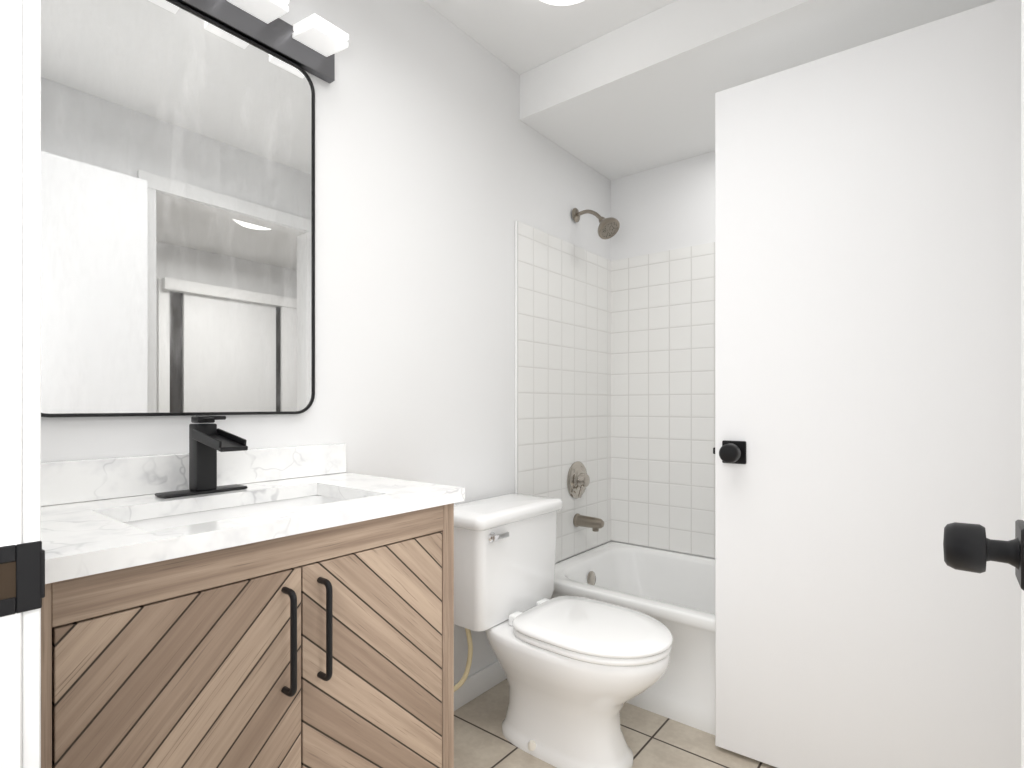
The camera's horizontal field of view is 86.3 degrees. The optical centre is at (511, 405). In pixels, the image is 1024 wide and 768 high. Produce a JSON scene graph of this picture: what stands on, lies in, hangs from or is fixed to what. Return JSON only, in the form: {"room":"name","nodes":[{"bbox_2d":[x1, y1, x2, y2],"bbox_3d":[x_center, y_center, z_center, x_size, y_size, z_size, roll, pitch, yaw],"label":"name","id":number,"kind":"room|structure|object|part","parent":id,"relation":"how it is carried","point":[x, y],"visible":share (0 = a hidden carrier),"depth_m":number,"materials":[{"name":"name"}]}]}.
{"room":"bathroom","nodes":[
{"label":"bathroom","id":0,"kind":"room"},
{"bbox_2d":[41,0,609,684],"bbox_3d":[-0.780,-0.240,1.260,0.100,2.600,4.200,0,0,38],"label":"wall","id":1,"kind":"structure","parent":0,"point":[441,168],"depth_m":1.77,"materials":[{"name":"white paint"}]},
{"bbox_2d":[41,0,314,416],"bbox_3d":[-0.725,-0.434,1.235,0.016,0.915,0.610,0,0,38],"label":"mirror","id":2,"kind":"object","parent":1,"relation":"attached to","point":[177,208],"visible":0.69,"depth_m":1.20,"materials":[{"name":"black mirror"}]},
{"bbox_2d":[41,443,346,516],"bbox_3d":[-0.717,0.149,1.243,0.017,0.082,0.781,0,0,38],"label":"backsplash","id":3,"kind":"structure","parent":1,"relation":"attached to","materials":[{"name":"stone"}]},
{"bbox_2d":[176,0,348,82],"bbox_3d":[-0.668,-0.938,1.218,0.126,0.086,0.675,0,0,38],"label":"sconce","id":4,"kind":"object","parent":1,"relation":"attached to","point":[313,44],"visible":1,"depth_m":1.37,"materials":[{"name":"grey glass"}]},
{"bbox_2d":[454,661,506,710],"bbox_3d":[-0.228,1.018,1.865,0.012,0.085,0.775,0,0,38],"label":"baseboard","id":5,"kind":"structure","parent":1,"relation":"attached to","point":[480,682],"depth_m":1.99,"materials":[{"name":"white paint"}]},
{"bbox_2d":[515,221,517,492],"bbox_3d":[0.017,-0.024,2.174,0.008,1.423,0.012,0,0,38],"label":"tile","id":6,"kind":"structure","parent":1,"relation":"attached to","point":[516,356],"depth_m":2.17,"materials":[{"name":"white ceramic"}]},
{"bbox_2d":[518,221,610,562],"bbox_3d":[0.264,-0.024,2.485,0.008,1.423,0.782,0,0,38],"label":"tile","id":7,"kind":"structure","parent":1,"relation":"attached to","point":[564,356],"depth_m":2.44,"materials":[{"name":"white tile"}]},
{"bbox_2d":[567,461,589,497],"bbox_3d":[0.321,0.344,2.504,0.056,0.170,0.170,0,0,38],"label":"tub valve","id":8,"kind":"object","parent":7,"relation":"attached to","point":[578,480],"visible":1,"depth_m":2.48,"materials":[{"name":"silver metal"}]},
{"bbox_2d":[573,513,603,531],"bbox_3d":[0.353,0.532,2.479,0.137,0.067,0.062,0,0,38],"label":"tub spout","id":9,"kind":"object","parent":7,"relation":"attached to","point":[595,524],"visible":1,"depth_m":2.46,"materials":[{"name":"silver metal"}]},
{"bbox_2d":[572,208,619,238],"bbox_3d":[0.371,-0.821,2.433,0.222,0.172,0.102,0,0,38],"label":"shower head","id":10,"kind":"object","parent":1,"relation":"attached to","point":[609,227],"visible":1,"depth_m":2.40},
{"bbox_2d":[423,0,676,74],"bbox_3d":[1.189,-1.380,0.523,4.100,0.100,5.500,0,0,38],"label":"ceiling","id":11,"kind":"structure","parent":0,"point":[519,37],"depth_m":1.90,"materials":[{"name":"white paint"}]},
{"bbox_2d":[541,0,582,5],"bbox_3d":[0.161,-1.306,1.661,0.270,0.046,0.270,0,0,38],"label":"dome ceiling light","id":12,"kind":"object","parent":11,"relation":"attached to","point":[561,2],"visible":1,"depth_m":1.75,"materials":[{"name":"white glass"}]},
{"bbox_2d":[520,0,996,179],"bbox_3d":[0.874,-1.240,2.014,1.549,0.180,0.760,0,0,38],"label":"soffit beam","id":13,"kind":"structure","parent":11,"relation":"attached to","point":[635,96],"depth_m":1.91,"materials":[{"name":"white paint"}]},
{"bbox_2d":[454,679,776,767],"bbox_3d":[1.150,1.085,0.554,4.200,0.050,5.500,0,0,38],"label":"floor","id":14,"kind":"structure","parent":0,"point":[653,740],"depth_m":1.72,"materials":[{"name":"tile"}]},
{"bbox_2d":[41,415,464,767],"bbox_3d":[-0.533,0.541,1.097,0.485,1.038,0.781,0,0,38],"label":"bathroom vanity","id":15,"kind":"object","parent":14,"relation":"on","point":[233,601],"visible":0.98,"depth_m":0.96,"materials":[{"name":"brown wood"}]},
{"bbox_3d":[-0.486,0.636,0.839,0.018,0.698,0.342,0,0,38],"label":"door","id":16,"kind":"part","parent":15,"relation":"part of","materials":[{"name":"brown wood"}]},
{"bbox_2d":[41,472,464,591],"bbox_3d":[-0.537,0.205,1.100,0.475,0.030,0.781,0,0,38],"label":"countertop","id":17,"kind":"structure","parent":15,"relation":"on","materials":[{"name":"stone"}]},
{"bbox_2d":[154,415,247,498],"bbox_3d":[-0.625,0.106,1.151,0.176,0.168,0.170,0,0,38],"label":"faucet","id":18,"kind":"object","parent":17,"relation":"on","point":[205,438],"depth_m":1.17,"materials":[{"name":"black metal"}]},
{"bbox_3d":[-0.272,0.636,1.109,0.018,0.698,0.342,0,0,38],"label":"door","id":19,"kind":"part","parent":15,"relation":"part of","materials":[{"name":"brown wood"}]},
{"bbox_2d":[454,493,672,767],"bbox_3d":[0.123,0.697,1.711,0.748,0.726,0.512,0,0,38],"label":"toilet","id":20,"kind":"object","parent":14,"relation":"on","point":[579,672],"visible":0.94,"depth_m":1.65,"materials":[{"name":"white ceramic"}]},
{"bbox_3d":[-0.041,0.405,1.691,0.023,0.032,0.078,0,0,38],"label":"lever","id":21,"kind":"part","parent":20,"relation":"part of","materials":[{"name":"silver metal"}]},
{"bbox_3d":[-0.047,0.535,1.877,0.220,0.314,0.436,0,0,38],"label":"tank","id":22,"kind":"part","parent":20,"relation":"part of","materials":[{"name":"white ceramic"}]},
{"bbox_3d":[-0.045,0.356,1.875,0.241,0.044,0.464,0,0,38],"label":"tank lid","id":23,"kind":"part","parent":20,"relation":"part of","materials":[{"name":"white ceramic"}]},
{"bbox_3d":[0.251,0.683,1.640,0.451,0.019,0.353,0,0,38],"label":"seat","id":24,"kind":"part","parent":20,"relation":"part of","materials":[{"name":"white plastic"}]},
{"bbox_3d":[0.252,0.659,1.640,0.458,0.024,0.358,0,0,38],"label":"lid","id":25,"kind":"part","parent":20,"relation":"part of","materials":[{"name":"white plastic"}]},
{"bbox_2d":[551,541,714,734],"bbox_3d":[0.883,0.875,2.026,1.542,0.370,0.721,0,0,38],"label":"bathtub","id":26,"kind":"object","parent":14,"relation":"on","point":[673,593],"visible":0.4,"depth_m":2.05,"materials":[{"name":"white ceramic"}]},
{"bbox_2d":[610,151,714,558],"bbox_3d":[1.141,-0.240,2.350,1.750,2.600,0.100,0,0,38],"label":"wall","id":27,"kind":"structure","parent":0,"point":[670,206],"depth_m":2.61,"materials":[{"name":"white paint"}]},
{"bbox_2d":[611,242,714,557],"bbox_3d":[1.107,-0.024,2.308,1.532,1.423,0.008,0,0,38],"label":"tile","id":28,"kind":"structure","parent":27,"relation":"attached to","point":[662,398],"depth_m":2.60,"materials":[{"name":"white tile"}]},
{"bbox_3d":[-0.372,-0.135,0.367,1.650,2.390,0.111,0,0,39],"label":"wall","id":29,"kind":"structure","parent":0,"visible":0},
{"bbox_2d":[0,561,15,599],"bbox_3d":[-0.452,0.156,0.484,0.001,0.034,0.020,0,0,38],"label":"strike plate hole","id":30,"kind":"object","parent":29,"relation":"attached to","point":[7,580],"depth_m":0.49,"materials":[{"name":"brown wood"}]},
{"bbox_2d":[0,0,40,767],"bbox_3d":[-0.180,-0.003,0.215,0.910,2.125,0.137,0,0,38],"label":"doorway","id":31,"kind":"structure","parent":29,"relation":"in","point":[20,349],"depth_m":0.49,"materials":[{"name":"white paint"}]},
{"bbox_2d":[0,541,44,616],"bbox_3d":[-0.460,0.156,0.477,0.008,0.062,0.079,0,0,38],"label":"strike plate","id":32,"kind":"object","parent":31,"relation":"attached to","point":[29,558],"visible":1,"depth_m":0.49,"materials":[{"name":"black metal"}]},
{"bbox_2d":[943,0,1023,767],"bbox_3d":[0.377,0.033,0.335,0.179,2.030,0.760,0,0,38],"label":"door","id":33,"kind":"structure","parent":31,"relation":"attached to","point":[968,547],"depth_m":0.61,"materials":[{"name":"white paint"}]},
{"bbox_3d":[0.570,0.161,0.578,0.179,0.065,0.065,0,0,38],"label":"knob","id":34,"kind":"part","parent":33,"relation":"part of","materials":[{"name":"black metal"}]},
{"bbox_3d":[1.012,-0.135,0.863,0.100,2.390,2.389,0,0,39],"label":"wall","id":35,"kind":"structure","parent":0,"visible":0},
{"bbox_2d":[713,0,1020,767],"bbox_3d":[0.937,0.043,1.475,0.767,2.010,0.187,0,0,36],"label":"bedroom door","id":36,"kind":"structure","parent":35,"relation":"in","point":[866,449],"depth_m":1.44,"materials":[{"name":"white paint"}]},
{"bbox_3d":[0.668,0.141,1.671,0.101,0.068,0.187,0,0,36],"label":"knob","id":37,"kind":"part","parent":36,"relation":"part of","materials":[{"name":"black metal"}]}
]}

